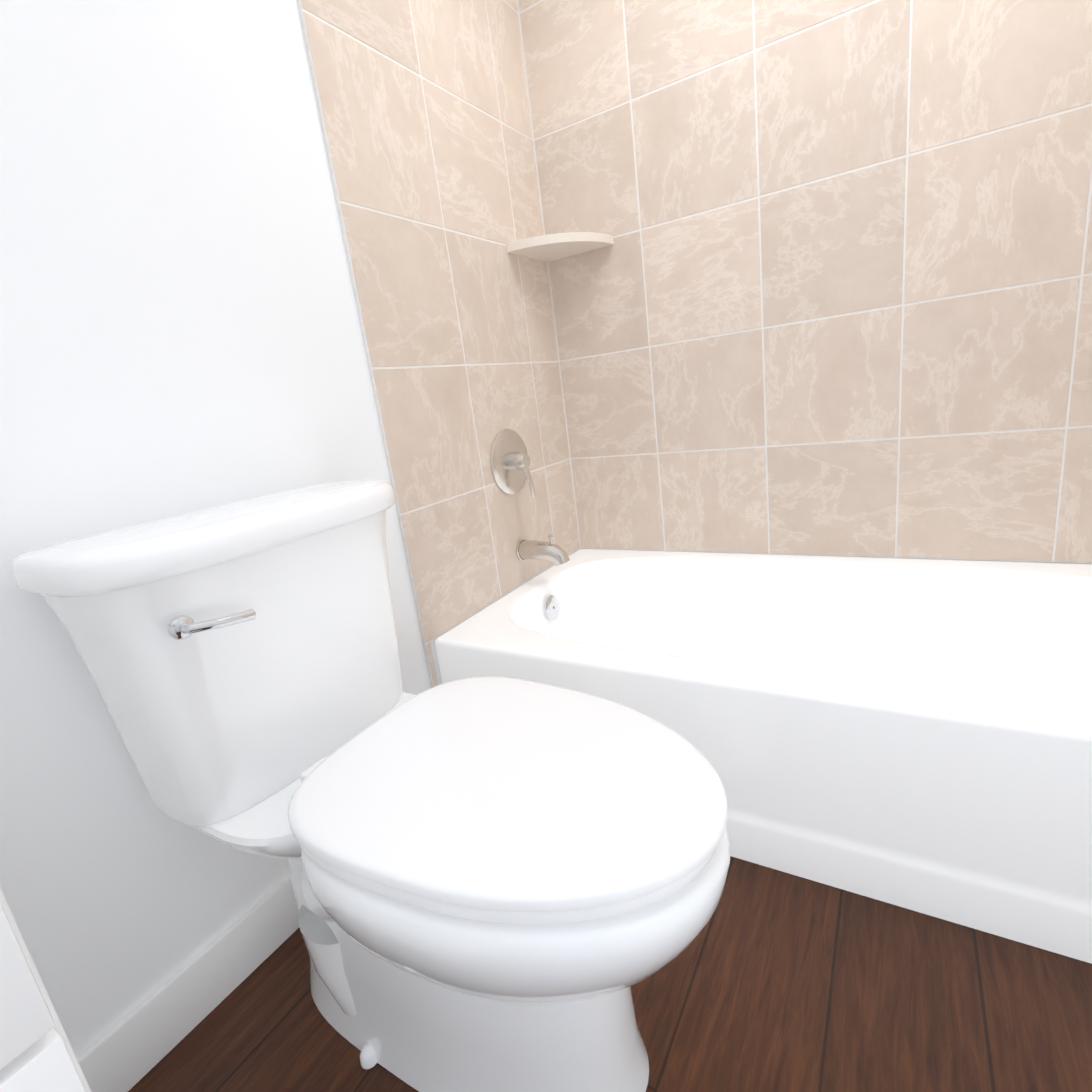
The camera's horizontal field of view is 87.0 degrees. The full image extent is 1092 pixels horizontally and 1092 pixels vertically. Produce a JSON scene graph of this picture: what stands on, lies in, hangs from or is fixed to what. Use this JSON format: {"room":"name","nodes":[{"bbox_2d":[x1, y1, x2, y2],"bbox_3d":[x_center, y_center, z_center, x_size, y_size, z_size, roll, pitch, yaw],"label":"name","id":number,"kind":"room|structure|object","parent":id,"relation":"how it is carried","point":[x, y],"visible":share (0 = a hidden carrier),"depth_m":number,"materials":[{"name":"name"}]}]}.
{"room":"bathroom","nodes":[
{"label":"bathroom","id":0,"kind":"room"},
{"bbox_2d":[0,0,583,1057],"bbox_3d":[-0.856,-0.390,0.450,0.120,2.470,3.440,2,17,31],"label":"wall","id":1,"kind":"structure","parent":0,"point":[180,330],"depth_m":0.81,"materials":[{"name":"white paint"}]},
{"bbox_2d":[77,875,298,1091],"bbox_3d":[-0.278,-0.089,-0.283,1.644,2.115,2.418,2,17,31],"label":"baseboard","id":2,"kind":"structure","parent":1,"relation":"attached to","point":[132,1048],"depth_m":0.88,"materials":[{"name":"white wood"}]},
{"bbox_2d":[128,856,1091,1091],"bbox_3d":[0.468,0.876,0.065,2.844,0.100,3.440,2,17,31],"label":"floor","id":3,"kind":"structure","parent":0,"point":[767,979],"depth_m":0.81,"materials":[{"name":"brown wood"}]},
{"bbox_2d":[0,889,90,1091],"bbox_3d":[-0.667,0.538,0.152,0.553,0.789,0.825,2,17,31],"label":"bathroom vanity","id":4,"kind":"object","parent":3,"relation":"on","point":[37,1054],"visible":1,"depth_m":0.28,"materials":[{"name":"white paint"}]},
{"bbox_2d":[10,479,729,1091],"bbox_3d":[-0.155,0.321,0.768,0.778,0.766,0.480,2,17,31],"label":"toilet","id":5,"kind":"object","parent":3,"relation":"on","point":[506,885],"visible":1,"depth_m":0.68,"materials":[{"name":"white ceramic"}]},
{"bbox_2d":[435,549,1091,963],"bbox_3d":[0.592,0.303,1.281,1.504,0.355,0.750,2,17,31],"label":"bathtub","id":6,"kind":"object","parent":3,"relation":"on","point":[911,733],"visible":0.9,"depth_m":1.03,"materials":[{"name":"white ceramic"}]},
{"bbox_2d":[584,548,1091,563],"bbox_3d":[0.674,-0.835,1.385,1.500,2.470,0.120,2,17,31],"label":"wall","id":7,"kind":"structure","parent":0,"point":[584,548],"depth_m":1.51,"materials":[{"name":"white paint"}]},
{"bbox_2d":[297,0,1091,687],"bbox_3d":[0.476,-0.564,1.049,1.523,2.168,0.778,2,17,31],"label":"tiled wall","id":8,"kind":"structure","parent":7,"relation":"attached to","point":[829,292],"depth_m":1.37,"materials":[{"name":"beige tile"}]},
{"bbox_2d":[490,429,534,496],"bbox_3d":[-0.071,-0.223,1.553,0.063,0.187,0.176,2,17,31],"label":"shower valve","id":9,"kind":"object","parent":8,"relation":"attached to","point":[510,461],"visible":1,"depth_m":1.54,"materials":[{"name":"silver metal"}]},
{"bbox_2d":[516,534,569,565],"bbox_3d":[-0.005,0.010,1.592,0.148,0.087,0.062,2,17,31],"label":"tub spout","id":10,"kind":"object","parent":8,"relation":"attached to","point":[557,555],"visible":1,"depth_m":1.57,"materials":[{"name":"silver metal"}]},
{"bbox_2d":[506,232,613,261],"bbox_3d":[0.041,-0.821,1.564,0.215,0.022,0.215,2,17,31],"label":"corner shelf","id":11,"kind":"object","parent":8,"relation":"attached to","point":[550,247],"visible":0.98,"depth_m":1.54,"materials":[{"name":"beige ceramic"}]}
]}

